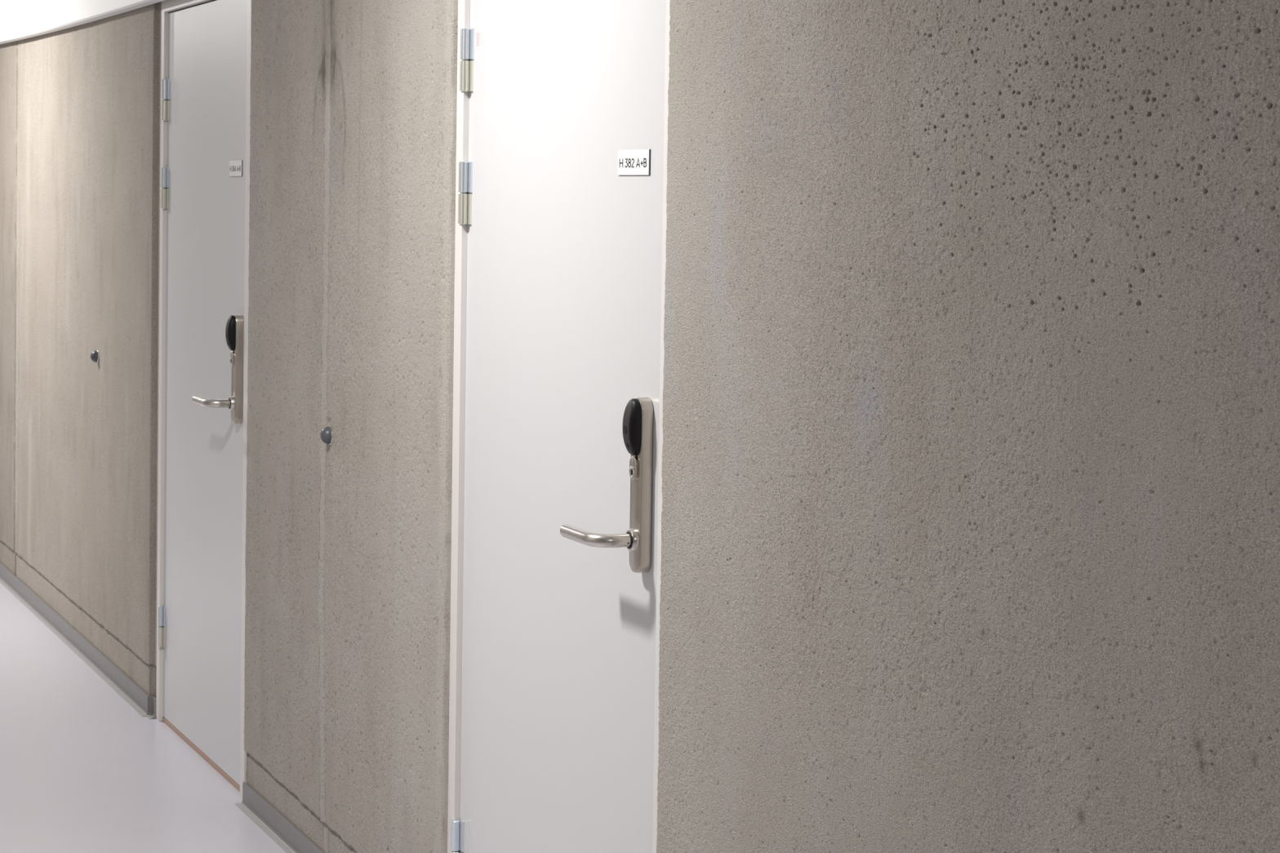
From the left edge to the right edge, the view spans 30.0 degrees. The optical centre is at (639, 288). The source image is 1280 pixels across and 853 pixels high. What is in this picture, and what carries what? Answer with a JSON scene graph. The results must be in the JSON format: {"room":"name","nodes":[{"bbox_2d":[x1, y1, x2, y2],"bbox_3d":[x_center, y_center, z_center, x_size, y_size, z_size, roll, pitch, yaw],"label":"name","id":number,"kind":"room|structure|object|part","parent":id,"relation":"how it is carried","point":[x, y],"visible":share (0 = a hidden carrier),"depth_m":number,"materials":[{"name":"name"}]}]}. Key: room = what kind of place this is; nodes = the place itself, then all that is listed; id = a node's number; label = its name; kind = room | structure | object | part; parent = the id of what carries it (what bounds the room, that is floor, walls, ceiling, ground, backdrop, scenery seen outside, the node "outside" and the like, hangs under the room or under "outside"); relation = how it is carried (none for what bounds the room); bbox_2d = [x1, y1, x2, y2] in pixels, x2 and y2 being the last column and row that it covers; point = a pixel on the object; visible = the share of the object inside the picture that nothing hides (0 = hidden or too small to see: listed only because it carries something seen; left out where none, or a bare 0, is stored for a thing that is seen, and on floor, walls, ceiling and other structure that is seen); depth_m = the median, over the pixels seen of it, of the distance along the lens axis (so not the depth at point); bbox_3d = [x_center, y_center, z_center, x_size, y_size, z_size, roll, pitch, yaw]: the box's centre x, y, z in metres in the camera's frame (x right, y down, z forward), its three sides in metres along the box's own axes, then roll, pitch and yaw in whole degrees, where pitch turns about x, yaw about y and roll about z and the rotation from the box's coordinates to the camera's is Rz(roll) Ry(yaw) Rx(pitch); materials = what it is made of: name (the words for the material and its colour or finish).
{"room":"apartment building corridor","nodes":[
{"label":"apartment building corridor","id":0,"kind":"room"},
{"bbox_2d":[0,582,286,852],"bbox_3d":[-1.947,1.315,5.769,2.170,0.050,20.000,0,2,-24],"label":"floor","id":1,"kind":"structure","parent":0,"point":[82,771],"depth_m":6.32,"materials":[{"name":"grey"}]},
{"bbox_2d":[0,0,1279,852],"bbox_3d":[-1.007,0.029,6.129,0.094,2.520,20.000,0,2,-24],"label":"wall","id":2,"kind":"structure","parent":0,"point":[970,514],"depth_m":3.22,"materials":[{"name":"concrete"}]},
{"bbox_2d":[0,562,155,719],"bbox_3d":[-3.261,1.032,11.072,0.036,0.057,9.030,0,2,-24],"label":"baseboard","id":3,"kind":"structure","parent":2,"relation":"attached to","point":[144,704],"depth_m":7.87,"materials":[{"name":"grey plastic"}]},
{"bbox_2d":[0,0,164,44],"bbox_3d":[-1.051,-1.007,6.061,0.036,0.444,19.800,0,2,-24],"label":"ceiling","id":4,"kind":"structure","parent":2,"relation":"attached to","point":[20,20],"depth_m":8.21,"materials":[{"name":"white paint"}]},
{"bbox_2d":[90,349,98,363],"bbox_3d":[-1.747,0.216,7.655,0.025,0.043,0.043,0,2,-24],"label":"door stop","id":5,"kind":"object","parent":2,"relation":"attached to","point":[95,354],"visible":1,"depth_m":7.64,"materials":[{"name":"grey rubber"}]},
{"bbox_2d":[155,0,251,798],"bbox_3d":[-1.183,0.229,6.465,0.181,2.089,0.998,0,2,-24],"label":"door","id":6,"kind":"structure","parent":2,"relation":"in","point":[206,47],"depth_m":6.46,"materials":[{"name":"white paint"}]},
{"bbox_3d":[-1.373,0.976,6.902,0.004,0.119,0.014,0,2,-24],"label":"plate","id":7,"kind":"part","parent":6,"relation":"part of","materials":[{"name":"silver metal"}]},
{"bbox_3d":[-1.354,-0.290,6.852,0.004,0.119,0.014,0,2,-24],"label":"plate","id":8,"kind":"part","parent":6,"relation":"part of","materials":[{"name":"silver metal"}]},
{"bbox_3d":[-1.350,-0.542,6.842,0.004,0.119,0.014,0,2,-24],"label":"plate","id":9,"kind":"part","parent":6,"relation":"part of","materials":[{"name":"silver metal"}]},
{"bbox_3d":[-1.101,0.289,6.144,0.068,0.022,0.141,0,2,-24],"label":"lever handle","id":10,"kind":"part","parent":6,"relation":"part of","materials":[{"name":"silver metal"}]},
{"bbox_2d":[229,160,242,176],"bbox_3d":[-1.040,-0.311,6.153,0.003,0.041,0.125,0,2,-24],"label":"door sign","id":11,"kind":"object","parent":6,"relation":"attached to","point":[235,166],"visible":1,"depth_m":6.15,"materials":[{"name":"white plastic"}]},
{"bbox_3d":[-1.029,0.205,6.107,0.020,0.279,0.043,0,2,-24],"label":"lock plate","id":12,"kind":"part","parent":6,"relation":"part of","materials":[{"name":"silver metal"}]},
{"bbox_2d":[235,782,324,852],"bbox_3d":[-0.701,1.298,5.327,0.024,0.057,1.497,0,2,-24],"label":"baseboard","id":13,"kind":"structure","parent":2,"relation":"attached to","point":[273,824],"depth_m":5.73,"materials":[{"name":"grey plastic"}]},
{"bbox_2d":[320,425,333,444],"bbox_3d":[-0.697,0.325,5.305,0.025,0.043,0.043,0,2,-24],"label":"door stop","id":14,"kind":"object","parent":2,"relation":"attached to","point":[326,435],"visible":1,"depth_m":5.29,"materials":[{"name":"grey rubber"}]},
{"bbox_2d":[447,0,670,852],"bbox_3d":[-0.153,0.336,4.159,0.181,2.089,0.998,0,2,-24],"label":"door","id":15,"kind":"structure","parent":2,"relation":"in","point":[560,256],"depth_m":4.15,"materials":[{"name":"white paint"}]},
{"bbox_3d":[-0.343,1.083,4.596,0.004,0.119,0.014,0,2,-24],"label":"plate","id":16,"kind":"part","parent":15,"relation":"part of","materials":[{"name":"silver metal"}]},
{"bbox_3d":[-0.323,-0.183,4.546,0.004,0.119,0.014,0,2,-24],"label":"plate","id":17,"kind":"part","parent":15,"relation":"part of","materials":[{"name":"silver metal"}]},
{"bbox_3d":[-0.319,-0.435,4.536,0.004,0.119,0.014,0,2,-24],"label":"plate","id":18,"kind":"part","parent":15,"relation":"part of","materials":[{"name":"silver metal"}]},
{"bbox_3d":[-0.071,0.397,3.837,0.068,0.022,0.141,0,2,-24],"label":"lever handle","id":19,"kind":"part","parent":15,"relation":"part of","materials":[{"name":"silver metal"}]},
{"bbox_2d":[617,149,650,175],"bbox_3d":[-0.010,-0.204,3.847,0.003,0.041,0.125,0,2,-24],"label":"door sign","id":20,"kind":"object","parent":15,"relation":"attached to","point":[630,162],"visible":1,"depth_m":3.84,"materials":[{"name":"white plastic"}]},
{"bbox_3d":[0.002,0.312,3.801,0.020,0.279,0.043,0,2,-24],"label":"lock plate","id":21,"kind":"part","parent":15,"relation":"part of","materials":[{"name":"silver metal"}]}
]}

